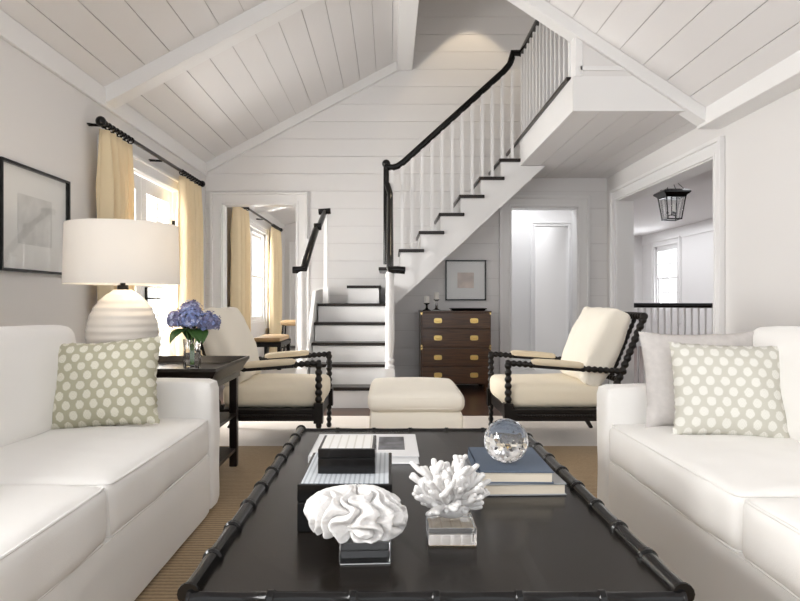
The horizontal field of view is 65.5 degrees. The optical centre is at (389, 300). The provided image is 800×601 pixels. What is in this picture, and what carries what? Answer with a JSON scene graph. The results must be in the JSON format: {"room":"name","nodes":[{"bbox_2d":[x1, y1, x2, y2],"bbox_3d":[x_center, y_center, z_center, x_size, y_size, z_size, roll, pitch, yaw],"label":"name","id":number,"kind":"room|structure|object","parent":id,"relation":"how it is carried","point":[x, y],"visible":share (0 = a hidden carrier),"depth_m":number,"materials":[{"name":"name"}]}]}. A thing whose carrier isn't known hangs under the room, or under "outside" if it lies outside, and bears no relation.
{"room":"living room","nodes":[
{"label":"living room","id":0,"kind":"room"},
{"bbox_2d":[0,37,284,356],"bbox_3d":[-2.225,-0.395,5.500,0.150,2.750,15.000,0,0,0],"label":"wall","id":1,"kind":"structure","parent":0,"point":[44,119],"depth_m":4.06,"materials":[{"name":"white paint"}]},
{"bbox_2d":[0,156,70,274],"bbox_3d":[-2.132,-0.475,3.755,0.035,0.620,0.730,0,0,0],"label":"framed picture","id":2,"kind":"object","parent":1,"relation":"attached to","point":[35,204],"visible":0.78,"depth_m":3.70,"materials":[{"name":"black paint"}]},
{"bbox_2d":[18,193,51,247],"bbox_3d":[-2.139,-0.475,3.755,0.002,0.290,0.360,0,0,0],"label":"artwork","id":3,"kind":"object","parent":2,"relation":"attached to","point":[34,210],"depth_m":3.74,"materials":[{"name":"paper"}]},
{"bbox_2d":[0,9,207,175],"bbox_3d":[-2.138,-1.520,2.625,0.025,0.140,9.250,0,0,0],"label":"trim","id":4,"kind":"structure","parent":1,"relation":"attached to","point":[12,32],"depth_m":4.27,"materials":[{"name":"white paint"}]},
{"bbox_2d":[97,135,178,301],"bbox_3d":[-2.127,-0.117,5.475,0.045,2.194,1.818,0,0,0],"label":"trim","id":5,"kind":"structure","parent":1,"relation":"attached to","point":[140,165],"depth_m":5.58,"materials":[{"name":"white paint"}]},
{"bbox_2d":[87,116,204,186],"bbox_3d":[-2.090,-1.263,5.570,0.171,0.073,2.432,0,0,0],"label":"curtain rod","id":6,"kind":"object","parent":1,"relation":"attached to","point":[100,121],"visible":0.89,"depth_m":5.01,"materials":[{"name":"black paint"}]},
{"bbox_2d":[96,129,134,300],"bbox_3d":[-2.039,-0.128,4.676,0.127,2.185,0.516,0,0,0],"label":"curtain","id":7,"kind":"object","parent":6,"relation":"hanging from","point":[115,191],"visible":0.27,"depth_m":4.54,"materials":[{"name":"beige fabric"}]},
{"bbox_2d":[176,176,203,355],"bbox_3d":[-2.041,-0.128,6.400,0.116,2.185,0.645,0,0,0],"label":"curtain","id":8,"kind":"object","parent":6,"relation":"hanging from","point":[189,211],"visible":0.62,"depth_m":6.24,"materials":[{"name":"beige fabric"}]},
{"bbox_2d":[134,173,174,355],"bbox_3d":[-2.165,-0.060,5.478,0.136,2.060,1.568,0,0,0],"label":"window","id":9,"kind":"structure","parent":1,"relation":"in","point":[143,187],"depth_m":5.86,"materials":[{"name":"white paint"}]},
{"bbox_2d":[250,227,264,323],"bbox_3d":[-2.220,-0.390,9.750,0.120,1.500,2.000,0,0,0],"label":"window","id":10,"kind":"structure","parent":1,"relation":"in","point":[254,233],"depth_m":10.66,"materials":[{"name":"white paint"}]},
{"bbox_2d":[249,218,268,327],"bbox_3d":[-2.127,-0.382,9.750,0.045,1.724,2.208,0,0,0],"label":"trim","id":11,"kind":"structure","parent":1,"relation":"attached to","point":[253,224],"depth_m":10.74,"materials":[{"name":"white paint"}]},
{"bbox_2d":[241,207,282,231],"bbox_3d":[-2.090,-1.318,10.010,0.171,0.073,3.312,0,0,0],"label":"curtain rod","id":12,"kind":"object","parent":1,"relation":"attached to","point":[246,208],"visible":0.58,"depth_m":10.00,"materials":[{"name":"black paint"}]},
{"bbox_2d":[230,207,250,328],"bbox_3d":[-2.039,-0.152,8.550,0.116,2.235,0.804,0,0,0],"label":"curtain","id":13,"kind":"object","parent":12,"relation":"hanging from","point":[240,237],"visible":0.63,"depth_m":8.49,"materials":[{"name":"beige fabric"}]},
{"bbox_2d":[269,227,281,352],"bbox_3d":[-2.040,-0.153,11.125,0.127,2.235,0.854,0,0,0],"label":"curtain","id":14,"kind":"object","parent":12,"relation":"hanging from","point":[275,274],"visible":0.8,"depth_m":10.91,"materials":[{"name":"beige fabric"}]},
{"bbox_2d":[255,207,286,213],"bbox_3d":[-0.775,-1.800,9.975,2.750,0.840,0.150,0,0,0],"label":"trim","id":15,"kind":"structure","parent":1,"relation":"attached to","point":[260,210],"depth_m":9.90,"materials":[{"name":"white paint"}]},
{"bbox_2d":[0,0,398,162],"bbox_3d":[-1.035,-2.241,2.625,2.425,1.354,9.250,0,0,0],"label":"ceiling","id":16,"kind":"structure","parent":0,"point":[325,47],"depth_m":5.41,"materials":[{"name":"grey wood"}]},
{"bbox_2d":[105,0,318,108],"bbox_3d":[-0.985,-2.152,4.730,2.330,1.370,0.160,0,0,0],"label":"ceiling beam","id":17,"kind":"structure","parent":16,"relation":"attached to","point":[268,13],"depth_m":4.65,"materials":[{"name":"white paint"}]},
{"bbox_2d":[156,356,248,385],"bbox_3d":[-1.320,0.390,3.360,0.960,0.120,0.720,0,0,0],"label":"table top","id":18,"kind":"object","parent":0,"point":[223,369],"depth_m":3.42,"materials":[{"name":"black wood"}]},
{"bbox_2d":[268,207,294,224],"bbox_3d":[-0.825,-1.920,10.100,2.850,0.800,5.400,0,0,0],"label":"ceiling","id":19,"kind":"structure","parent":0,"point":[285,216],"depth_m":11.55,"materials":[{"name":"white paint"}]},
{"bbox_2d":[285,222,294,348],"bbox_3d":[-0.775,-0.470,12.775,2.750,2.900,0.150,0,0,0],"label":"wall","id":20,"kind":"structure","parent":0,"point":[289,228],"depth_m":12.70,"materials":[{"name":"white paint"}]},
{"bbox_2d":[289,242,294,348],"bbox_3d":[-1.565,-0.110,12.678,0.988,2.179,0.045,0,0,0],"label":"trim","id":21,"kind":"structure","parent":20,"relation":"attached to","point":[291,244],"depth_m":12.68,"materials":[{"name":"white paint"}]},
{"bbox_2d":[205,0,606,368],"bbox_3d":[0.115,-1.570,7.325,4.830,5.100,0.150,0,0,0],"label":"wall","id":22,"kind":"structure","parent":0,"point":[336,156],"depth_m":7.25,"materials":[{"name":"grey wood"}]},
{"bbox_2d":[210,192,307,373],"bbox_3d":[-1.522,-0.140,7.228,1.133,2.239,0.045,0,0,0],"label":"trim","id":23,"kind":"structure","parent":22,"relation":"attached to","point":[217,199],"depth_m":7.22,"materials":[{"name":"white paint"}]},
{"bbox_2d":[206,61,399,172],"bbox_3d":[-0.985,-2.158,7.228,2.330,1.360,0.045,0,0,0],"label":"trim","id":24,"kind":"structure","parent":22,"relation":"attached to","point":[390,69],"depth_m":7.21,"materials":[{"name":"white paint"}]},
{"bbox_2d":[397,0,418,69],"bbox_3d":[0.170,-2.780,2.625,0.180,0.200,9.250,0,0,0],"label":"trim","id":25,"kind":"structure","parent":22,"relation":"attached to","point":[407,9],"depth_m":6.22,"materials":[{"name":"white paint"}]},
{"bbox_2d":[445,260,485,300],"bbox_3d":[0.880,-0.235,7.236,0.475,0.470,0.028,0,0,0],"label":"framed picture","id":26,"kind":"object","parent":22,"relation":"attached to","point":[465,280],"visible":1,"depth_m":7.24,"materials":[{"name":"black paint"}]},
{"bbox_2d":[457,273,473,287],"bbox_3d":[0.880,-0.235,7.239,0.190,0.180,0.002,0,0,0],"label":"artwork","id":27,"kind":"object","parent":26,"relation":"attached to","point":[464,280],"depth_m":7.24},
{"bbox_2d":[395,369,607,384],"bbox_3d":[0.190,0.890,7.241,4.680,0.180,0.018,0,0,0],"label":"baseboard","id":28,"kind":"structure","parent":22,"relation":"attached to","point":[398,372],"depth_m":7.23,"materials":[{"name":"white paint"}]},
{"bbox_2d":[506,77,570,155],"bbox_3d":[1.385,-1.695,6.005,0.070,0.030,2.490,0,0,0],"label":"trim","id":29,"kind":"structure","parent":22,"relation":"attached to","point":[566,80],"depth_m":5.53,"materials":[{"name":"black wood"}]},
{"bbox_2d":[519,19,570,133],"bbox_3d":[1.385,-2.175,5.635,0.068,0.929,1.870,0,0,0],"label":"gallery balustrade","id":30,"kind":"object","parent":29,"relation":"on","point":[545,56],"visible":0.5,"depth_m":5.69,"materials":[{"name":"white paint"}]},
{"bbox_2d":[499,195,589,373],"bbox_3d":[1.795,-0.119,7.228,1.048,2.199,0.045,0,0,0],"label":"trim","id":31,"kind":"structure","parent":22,"relation":"attached to","point":[582,202],"depth_m":7.22,"materials":[{"name":"white paint"}]},
{"bbox_2d":[219,346,643,415],"bbox_3d":[1.600,1.030,6.000,7.800,0.100,16.000,0,0,0],"label":"floor","id":32,"kind":"structure","parent":0,"point":[474,395],"depth_m":6.04,"materials":[{"name":"brown wood"}]},
{"bbox_2d":[259,350,294,373],"bbox_3d":[-0.825,0.975,10.000,2.250,0.010,4.600,0,0,0],"label":"carpet","id":33,"kind":"object","parent":32,"relation":"on","point":[287,370],"visible":0.14,"depth_m":8.50,"materials":[{"name":"grey carpet"}]},
{"bbox_2d":[255,334,290,369],"bbox_3d":[-1.720,0.738,9.100,0.400,0.465,0.860,0,0,0],"label":"stool","id":34,"kind":"object","parent":33,"relation":"on","point":[268,340],"visible":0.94,"depth_m":8.69,"materials":[{"name":"beige fabric"}]},
{"bbox_2d":[255,334,288,341],"bbox_3d":[-1.720,0.551,9.100,0.382,0.091,0.841,0,0,0],"label":"cushion","id":35,"kind":"object","parent":34,"relation":"on","point":[268,337],"depth_m":8.73,"materials":[{"name":"beige fabric"}]},
{"bbox_2d":[281,320,294,351],"bbox_3d":[-1.620,0.646,10.300,0.372,0.652,0.372,0,0,0],"label":"stool","id":36,"kind":"object","parent":33,"relation":"on","point":[285,323],"visible":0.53,"depth_m":10.15,"materials":[{"name":"beige fabric"}]},
{"bbox_2d":[134,416,596,600],"bbox_3d":[0.225,0.974,2.010,4.050,0.012,6.420,0,0,0],"label":"area rug","id":37,"kind":"object","parent":32,"relation":"on","point":[573,444],"visible":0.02,"depth_m":3.77,"materials":[{"name":"beige carpet"}]},
{"bbox_2d":[0,324,219,600],"bbox_3d":[-1.290,0.533,1.800,0.989,0.871,2.325,0,0,0],"label":"sofa","id":38,"kind":"object","parent":37,"relation":"on","point":[88,513],"visible":0.91,"depth_m":2.07,"materials":[{"name":"white fabric"}]},
{"bbox_2d":[0,324,76,447],"bbox_3d":[-1.481,0.335,2.300,0.297,0.476,0.997,0,0,0],"label":"cushion","id":39,"kind":"object","parent":38,"relation":"on","point":[28,354],"depth_m":2.33,"materials":[{"name":"white fabric"}]},
{"bbox_2d":[0,484,106,600],"bbox_3d":[-1.204,0.613,1.300,0.817,0.215,1.000,0,0,0],"label":"seat cushion","id":40,"kind":"object","parent":38,"relation":"on","point":[53,537],"depth_m":1.53,"materials":[{"name":"white fabric"}]},
{"bbox_2d":[0,418,208,535],"bbox_3d":[-1.206,0.612,2.301,0.820,0.212,1.004,0,0,0],"label":"seat cushion","id":41,"kind":"object","parent":38,"relation":"on","point":[140,468],"depth_m":2.12,"materials":[{"name":"white fabric"}]},
{"bbox_2d":[50,337,160,428],"bbox_3d":[-1.204,0.346,2.581,0.503,0.379,0.198,0,0,-10],"label":"throw pillow","id":42,"kind":"object","parent":38,"relation":"on","point":[112,382],"visible":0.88,"depth_m":2.53,"materials":[{"name":"beige fabric"}]},
{"bbox_2d":[156,356,248,466],"bbox_3d":[-1.320,0.649,3.360,0.960,0.638,0.720,0,0,0],"label":"side table","id":43,"kind":"object","parent":37,"relation":"on","point":[223,369],"visible":0.27,"depth_m":3.58,"materials":[{"name":"black wood"}]},
{"bbox_2d":[62,218,179,342],"bbox_3d":[-1.430,-0.022,3.330,0.580,0.780,0.580,0,0,0],"label":"table lamp","id":44,"kind":"object","parent":43,"relation":"on","point":[122,253],"visible":0.72,"depth_m":3.14,"materials":[{"name":"white fabric"}]},
{"bbox_2d":[183,339,200,368],"bbox_3d":[-1.040,0.285,3.270,0.094,0.165,0.094,0,0,0],"label":"glass vase","id":45,"kind":"object","parent":43,"relation":"on","point":[192,352],"visible":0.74,"depth_m":3.23,"materials":[{"name":"clear glass"}]},
{"bbox_2d":[165,308,188,342],"bbox_3d":[-1.108,0.189,3.253,0.124,0.298,0.156,0,0,-39],"label":"hydrangea","id":46,"kind":"object","parent":45,"relation":"in","point":[171,317],"visible":0.66,"depth_m":3.22,"materials":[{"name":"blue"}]},
{"bbox_2d":[176,306,205,343],"bbox_3d":[-1.030,0.183,3.255,0.142,0.310,0.211,0,0,0],"label":"hydrangea","id":47,"kind":"object","parent":45,"relation":"in","point":[189,318],"visible":0.93,"depth_m":3.18,"materials":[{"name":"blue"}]},
{"bbox_2d":[180,299,201,335],"bbox_3d":[-1.058,0.165,3.318,0.120,0.346,0.131,0,0,0],"label":"hydrangea","id":48,"kind":"object","parent":45,"relation":"in","point":[188,303],"visible":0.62,"depth_m":3.29,"materials":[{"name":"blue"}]},
{"bbox_2d":[184,310,220,342],"bbox_3d":[-0.992,0.195,3.266,0.208,0.286,0.181,0,0,0],"label":"hydrangea","id":49,"kind":"object","parent":45,"relation":"in","point":[210,321],"visible":0.77,"depth_m":3.23,"materials":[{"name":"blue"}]},
{"bbox_2d":[219,447,234,465],"bbox_3d":[-1.320,0.869,3.360,0.840,0.018,0.600,0,0,0],"label":"shelf","id":50,"kind":"object","parent":43,"relation":"attached to","point":[224,452],"depth_m":3.52,"materials":[{"name":"black wood"}]},
{"bbox_2d":[220,412,234,426],"bbox_3d":[-1.320,0.664,3.360,0.840,0.018,0.600,0,0,0],"label":"shelf","id":51,"kind":"object","parent":43,"relation":"attached to","point":[225,417],"depth_m":3.51,"materials":[{"name":"black wood"}]},
{"bbox_2d":[184,306,332,427],"bbox_3d":[-0.904,0.508,4.400,0.938,0.933,0.750,0,0,0],"label":"armchair","id":52,"kind":"object","parent":37,"relation":"on","point":[270,396],"visible":0.66,"depth_m":4.10,"materials":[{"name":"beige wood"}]},
{"bbox_2d":[202,306,260,385],"bbox_3d":[-1.126,0.312,4.400,0.377,0.543,0.619,0,0,0],"label":"cushion","id":53,"kind":"object","parent":52,"relation":"on","point":[234,337],"depth_m":4.17,"materials":[{"name":"white fabric"}]},
{"bbox_2d":[224,373,329,406],"bbox_3d":[-0.776,0.630,4.400,0.675,0.184,0.642,0,0,0],"label":"seat cushion","id":54,"kind":"object","parent":52,"relation":"on","point":[270,389],"depth_m":4.09,"materials":[{"name":"beige fabric"}]},
{"bbox_2d":[368,377,464,427],"bbox_3d":[0.155,0.744,4.019,0.583,0.447,0.785,0,0,0],"label":"ottoman","id":55,"kind":"object","parent":37,"relation":"on","point":[394,402],"visible":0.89,"depth_m":3.64,"materials":[{"name":"white fabric"}]},
{"bbox_2d":[368,377,464,411],"bbox_3d":[0.155,0.601,4.019,0.583,0.161,0.784,0,0,0],"label":"cushion","id":56,"kind":"object","parent":55,"relation":"on","point":[394,394],"depth_m":3.65,"materials":[{"name":"white fabric"}]},
{"bbox_2d":[177,425,694,600],"bbox_3d":[0.083,0.737,1.827,0.930,0.461,1.456,0,0,0],"label":"coffee table","id":57,"kind":"object","parent":37,"relation":"on","point":[569,547],"visible":0.82,"depth_m":1.30,"materials":[{"name":"black paint"}]},
{"bbox_2d":[297,453,391,531],"bbox_3d":[-0.103,0.474,1.570,0.217,0.111,0.300,0,0,0],"label":"box","id":58,"kind":"object","parent":57,"relation":"on","point":[311,482],"visible":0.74,"depth_m":1.45,"materials":[{"name":"black paint"}]},
{"bbox_2d":[318,435,375,473],"bbox_3d":[-0.105,0.387,1.577,0.138,0.062,0.155,0,0,0],"label":"box","id":59,"kind":"object","parent":58,"relation":"on","point":[337,454],"visible":1,"depth_m":1.50,"materials":[{"name":"black paint"}]},
{"bbox_2d":[304,484,407,564],"bbox_3d":[-0.069,0.458,1.294,0.215,0.143,0.166,0,0,0],"label":"brain coral","id":60,"kind":"object","parent":57,"relation":"on","point":[365,518],"visible":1,"depth_m":1.25,"materials":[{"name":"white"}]},
{"bbox_2d":[308,434,418,463],"bbox_3d":[-0.085,0.515,2.175,0.360,0.028,0.330,0,0,0],"label":"book","id":61,"kind":"object","parent":57,"relation":"on","point":[403,448],"visible":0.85,"depth_m":2.14,"materials":[{"name":"white paper"}]},
{"bbox_2d":[378,437,404,449],"bbox_3d":[0.005,0.502,2.192,0.090,0.001,0.195,0,0,0],"label":"photo","id":62,"kind":"object","parent":61,"relation":"on","point":[384,443],"depth_m":2.18},
{"bbox_2d":[409,454,490,545],"bbox_3d":[0.133,0.435,1.389,0.176,0.187,0.179,0,0,29],"label":"coral","id":63,"kind":"object","parent":57,"relation":"on","point":[450,492],"visible":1,"depth_m":1.35,"materials":[{"name":"white plastic"}]},
{"bbox_2d":[464,458,566,495],"bbox_3d":[0.357,0.513,1.835,0.235,0.033,0.300,0,0,-2],"label":"book","id":64,"kind":"object","parent":57,"relation":"on","point":[558,488],"visible":0.21,"depth_m":1.69,"materials":[{"name":"beige paper"}]},
{"bbox_2d":[468,447,553,483],"bbox_3d":[0.345,0.480,1.825,0.202,0.033,0.280,0,0,1],"label":"book","id":65,"kind":"object","parent":64,"relation":"on","point":[531,468],"visible":0.74,"depth_m":1.72,"materials":[{"name":"blue paper"}]},
{"bbox_2d":[484,418,527,462],"bbox_3d":[0.332,0.401,1.780,0.126,0.126,0.126,0,0,0],"label":"ball","id":66,"kind":"object","parent":65,"relation":"on","point":[505,439],"visible":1,"depth_m":1.74,"materials":[{"name":"clear glass"}]},
{"bbox_2d":[486,307,647,427],"bbox_3d":[1.209,0.508,4.400,0.938,0.933,0.750,0,0,0],"label":"armchair","id":67,"kind":"object","parent":37,"relation":"on","point":[595,343],"visible":0.93,"depth_m":4.10,"materials":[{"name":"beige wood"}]},
{"bbox_2d":[490,373,598,407],"bbox_3d":[1.081,0.630,4.400,0.675,0.184,0.642,0,0,0],"label":"seat cushion","id":68,"kind":"object","parent":67,"relation":"on","point":[535,390],"depth_m":4.09,"materials":[{"name":"beige fabric"}]},
{"bbox_2d":[561,307,627,386],"bbox_3d":[1.431,0.312,4.400,0.377,0.543,0.619,0,0,0],"label":"cushion","id":69,"kind":"object","parent":67,"relation":"on","point":[596,337],"depth_m":4.12,"materials":[{"name":"white fabric"}]},
{"bbox_2d":[597,326,799,600],"bbox_3d":[1.425,0.533,1.690,0.989,0.871,2.325,0,0,0],"label":"sofa","id":70,"kind":"object","parent":37,"relation":"on","point":[721,512],"visible":0.73,"depth_m":2.01,"materials":[{"name":"white fabric"}]},
{"bbox_2d":[638,332,753,426],"bbox_3d":[1.300,0.329,2.598,0.493,0.391,0.162,0,0,4],"label":"throw pillow","id":71,"kind":"object","parent":70,"relation":"on","point":[657,353],"visible":0.41,"depth_m":2.58,"materials":[{"name":"grey fabric"}]},
{"bbox_2d":[610,423,799,550],"bbox_3d":[1.339,0.613,2.190,0.817,0.215,1.000,0,0,0],"label":"seat cushion","id":72,"kind":"object","parent":70,"relation":"on","point":[701,483],"depth_m":2.03,"materials":[{"name":"white fabric"}]},
{"bbox_2d":[669,342,789,438],"bbox_3d":[1.316,0.350,2.422,0.418,0.363,0.199,0,0,18],"label":"throw pillow","id":73,"kind":"object","parent":70,"relation":"on","point":[736,390],"visible":0.94,"depth_m":2.36,"materials":[{"name":"beige fabric"}]},
{"bbox_2d":[741,497,799,596],"bbox_3d":[1.341,0.612,1.189,0.820,0.212,1.004,0,0,0],"label":"seat cushion","id":74,"kind":"object","parent":70,"relation":"on","point":[770,526],"depth_m":1.55,"materials":[{"name":"white fabric"}]},
{"bbox_2d":[753,326,799,440],"bbox_3d":[1.617,0.335,2.188,0.304,0.474,0.988,0,0,0],"label":"cushion","id":75,"kind":"object","parent":70,"relation":"on","point":[787,338],"depth_m":2.32,"materials":[{"name":"white fabric"}]},
{"bbox_2d":[306,158,544,407],"bbox_3d":[0.417,-0.255,6.424,2.435,2.470,1.648,0,0,0],"label":"staircase","id":76,"kind":"structure","parent":32,"relation":"on","point":[354,331],"depth_m":6.52,"materials":[{"name":"white paint"}]},
{"bbox_2d":[292,208,330,373],"bbox_3d":[-0.740,0.006,5.999,0.138,1.947,1.097,0,0,6],"label":"stair rail","id":77,"kind":"object","parent":76,"relation":"attached to","point":[302,271],"visible":0.84,"depth_m":5.64,"materials":[{"name":"white paint"}]},
{"bbox_2d":[382,50,520,377],"bbox_3d":[0.652,-0.830,6.011,1.475,3.619,1.168,0,0,0],"label":"balustrade","id":78,"kind":"object","parent":76,"relation":"on","point":[388,251],"visible":0.99,"depth_m":6.53,"materials":[{"name":"white paint"}]},
{"bbox_2d":[418,310,491,390],"bbox_3d":[0.712,0.546,6.940,0.768,0.867,0.500,0,0,0],"label":"chest","id":79,"kind":"object","parent":32,"relation":"on","point":[455,346],"visible":0.87,"depth_m":6.71,"materials":[{"name":"brown wood"}]},
{"bbox_2d":[423,296,430,310],"bbox_3d":[0.405,0.030,6.860,0.090,0.165,0.090,0,0,0],"label":"candle holder","id":80,"kind":"object","parent":79,"relation":"on","point":[426,298],"visible":1,"depth_m":6.84,"materials":[{"name":"black paint"}]},
{"bbox_2d":[424,296,428,302],"bbox_3d":[0.405,-0.012,6.860,0.056,0.080,0.055,0,0,0],"label":"candle","id":81,"kind":"object","parent":80,"relation":"on","point":[426,298],"depth_m":6.84,"materials":[{"name":"white wax"}]},
{"bbox_2d":[432,292,439,310],"bbox_3d":[0.515,0.011,6.900,0.090,0.205,0.090,0,0,0],"label":"candle holder","id":82,"kind":"object","parent":79,"relation":"on","point":[436,294],"visible":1,"depth_m":6.88,"materials":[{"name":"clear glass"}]},
{"bbox_2d":[434,292,438,298],"bbox_3d":[0.515,-0.052,6.900,0.056,0.080,0.055,0,0,0],"label":"candle","id":83,"kind":"object","parent":82,"relation":"on","point":[436,294],"depth_m":6.88,"materials":[{"name":"white wax"}]},
{"bbox_2d":[449,308,486,310],"bbox_3d":[0.860,0.099,6.900,0.400,0.028,0.250,0,0,0],"label":"tray","id":84,"kind":"object","parent":79,"relation":"on","point":[451,309],"visible":1,"depth_m":6.79,"materials":[{"name":"black paint"}]},
{"bbox_2d":[512,368,562,373],"bbox_3d":[1.625,0.975,9.850,1.650,0.010,4.500,0,0,0],"label":"carpet","id":85,"kind":"object","parent":32,"relation":"on","point":[537,370],"visible":0.02,"depth_m":8.50,"materials":[{"name":"grey carpet"}]},
{"bbox_2d":[634,303,712,383],"bbox_3d":[3.230,0.503,7.003,1.167,0.953,0.080,0,0,26],"label":"guard rail","id":86,"kind":"object","parent":32,"relation":"on","point":[664,306],"visible":0.27,"depth_m":7.00,"materials":[{"name":"black paint"}]},
{"bbox_2d":[512,210,570,369],"bbox_3d":[1.615,-0.370,8.760,1.830,2.700,0.120,0,0,0],"label":"wall partition","id":87,"kind":"structure","parent":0,"point":[521,219],"depth_m":8.70,"materials":[{"name":"white paint"}]},
{"bbox_2d":[530,221,571,369],"bbox_3d":[2.243,-0.062,8.678,0.573,2.084,0.045,0,0,0],"label":"trim","id":88,"kind":"structure","parent":87,"relation":"attached to","point":[533,224],"depth_m":8.67,"materials":[{"name":"white paint"}]},
{"bbox_2d":[583,43,632,75],"bbox_3d":[1.395,-2.900,4.710,2.270,2.440,0.100,0,0,0],"label":"wall","id":89,"kind":"structure","parent":0,"point":[591,57],"depth_m":4.66,"materials":[{"name":"white paint"}]},
{"bbox_2d":[571,36,582,77],"bbox_3d":[1.413,-1.860,4.709,0.055,0.360,0.122,0,0,0],"label":"trim","id":90,"kind":"structure","parent":89,"relation":"attached to","point":[576,44],"depth_m":4.65,"materials":[{"name":"white paint"}]},
{"bbox_2d":[582,66,625,70],"bbox_3d":[1.975,-1.738,4.654,1.110,0.035,0.012,0,0,0],"label":"trim","id":91,"kind":"structure","parent":89,"relation":"attached to","point":[584,68],"depth_m":4.65,"materials":[{"name":"white paint"}]},
{"bbox_2d":[507,0,705,125],"bbox_3d":[1.270,-2.108,4.700,2.180,1.560,0.140,0,0,0],"label":"trim","id":92,"kind":"structure","parent":89,"relation":"attached to","point":[565,26],"depth_m":4.63,"materials":[{"name":"white paint"}]},
{"bbox_2d":[522,112,696,177],"bbox_3d":[1.960,-1.433,5.965,1.134,0.015,2.570,0,0,0],"label":"ceiling","id":93,"kind":"structure","parent":0,"point":[587,144],"depth_m":5.54,"materials":[{"name":"white paint"}]},
{"bbox_2d":[634,236,642,345],"bbox_3d":[4.095,-0.270,13.350,2.810,2.500,0.100,0,0,0],"label":"wall","id":94,"kind":"structure","parent":0,"point":[638,248],"depth_m":13.30,"materials":[{"name":"white paint"}]},
{"bbox_2d":[535,88,799,383],"bbox_3d":[2.610,-0.395,5.500,0.160,2.750,15.000,0,0,0],"label":"wall","id":95,"kind":"structure","parent":0,"point":[762,147],"depth_m":4.35,"materials":[{"name":"white paint"}]},
{"bbox_2d":[508,76,685,165],"bbox_3d":[1.950,-1.550,5.955,1.160,0.260,2.590,0,0,0],"label":"trim","id":96,"kind":"structure","parent":95,"relation":"attached to","point":[581,93],"depth_m":4.66,"materials":[{"name":"white paint"}]},
{"bbox_2d":[616,158,712,383],"bbox_3d":[2.615,-0.070,5.875,0.190,2.100,2.110,0,0,0],"label":"trim","id":97,"kind":"structure","parent":95,"relation":"attached to","point":[625,205],"depth_m":6.92,"materials":[{"name":"white paint"}]},
{"bbox_2d":[609,136,724,383],"bbox_3d":[2.507,-0.132,5.875,0.045,2.224,2.358,0,0,0],"label":"trim","id":98,"kind":"structure","parent":95,"relation":"attached to","point":[714,148],"depth_m":4.85,"materials":[{"name":"white paint"}]},
{"bbox_2d":[697,50,799,128],"bbox_3d":[2.440,-1.385,1.385,0.180,0.150,6.770,0,0,0],"label":"trim","id":99,"kind":"structure","parent":95,"relation":"attached to","point":[783,78],"depth_m":4.06,"materials":[{"name":"white paint"}]},
{"bbox_2d":[545,0,799,106],"bbox_3d":[1.409,-2.124,1.375,2.453,1.678,6.750,0,0,0],"label":"ceiling","id":100,"kind":"structure","parent":0,"point":[707,50],"depth_m":4.06,"materials":[{"name":"grey wood"}]},
{"bbox_2d":[634,169,712,235],"bbox_3d":[4.105,-1.445,8.350,2.830,0.150,10.100,0,0,0],"label":"ceiling","id":101,"kind":"structure","parent":0,"point":[698,207],"depth_m":9.27,"materials":[{"name":"white paint"}]},
{"bbox_2d":[653,183,690,220],"bbox_3d":[3.170,-1.149,7.000,0.296,0.491,0.296,0,0,0],"label":"hanging lantern","id":102,"kind":"object","parent":101,"relation":"hanging from","point":[666,194],"visible":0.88,"depth_m":6.92,"materials":[{"name":"black paint"}]},
{"bbox_2d":[666,198,675,215],"bbox_3d":[3.173,-1.060,6.991,0.110,0.219,0.102,0,0,0],"label":"candle","id":103,"kind":"object","parent":102,"relation":"on","point":[673,208],"depth_m":7.00,"materials":[{"name":"white wax"}]},
{"bbox_2d":[643,231,712,334],"bbox_3d":[5.460,-0.270,8.700,0.120,2.500,10.600,0,0,0],"label":"wall","id":104,"kind":"structure","parent":0,"point":[697,249],"depth_m":11.14,"materials":[{"name":"white paint"}]},
{"bbox_2d":[651,236,680,323],"bbox_3d":[5.378,-0.387,12.150,0.045,1.634,1.248,0,0,0],"label":"trim","id":105,"kind":"structure","parent":104,"relation":"attached to","point":[677,239],"depth_m":12.28,"materials":[{"name":"white paint"}]},
{"bbox_2d":[656,243,676,310],"bbox_3d":[5.460,-0.440,12.150,0.120,1.280,1.000,0,0,0],"label":"window","id":106,"kind":"structure","parent":104,"relation":"in","point":[667,248],"depth_m":12.56,"materials":[{"name":"white paint"}]},
{"bbox_2d":[642,218,712,245],"bbox_3d":[5.390,-1.270,8.350,0.020,0.200,9.900,0,0,0],"label":"trim","id":107,"kind":"structure","parent":104,"relation":"attached to","point":[706,225],"depth_m":11.44,"materials":[{"name":"white paint"}]},
{"label":"outside","id":108,"kind":"structure","parent":0,"visible":0},
{"bbox_3d":[-4.150,1.050,8.000,3.700,0.100,12.000,0,0,0],"label":"terrace","id":109,"kind":"object","parent":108,"visible":0},
{"bbox_2d":[147,196,160,355],"bbox_3d":[-2.570,-0.120,6.550,0.050,2.200,0.760,0,0,0],"label":"shutter","id":110,"kind":"object","parent":109,"relation":"on","point":[148,201],"visible":0.06,"depth_m":6.88,"materials":[{"name":"white paint"}]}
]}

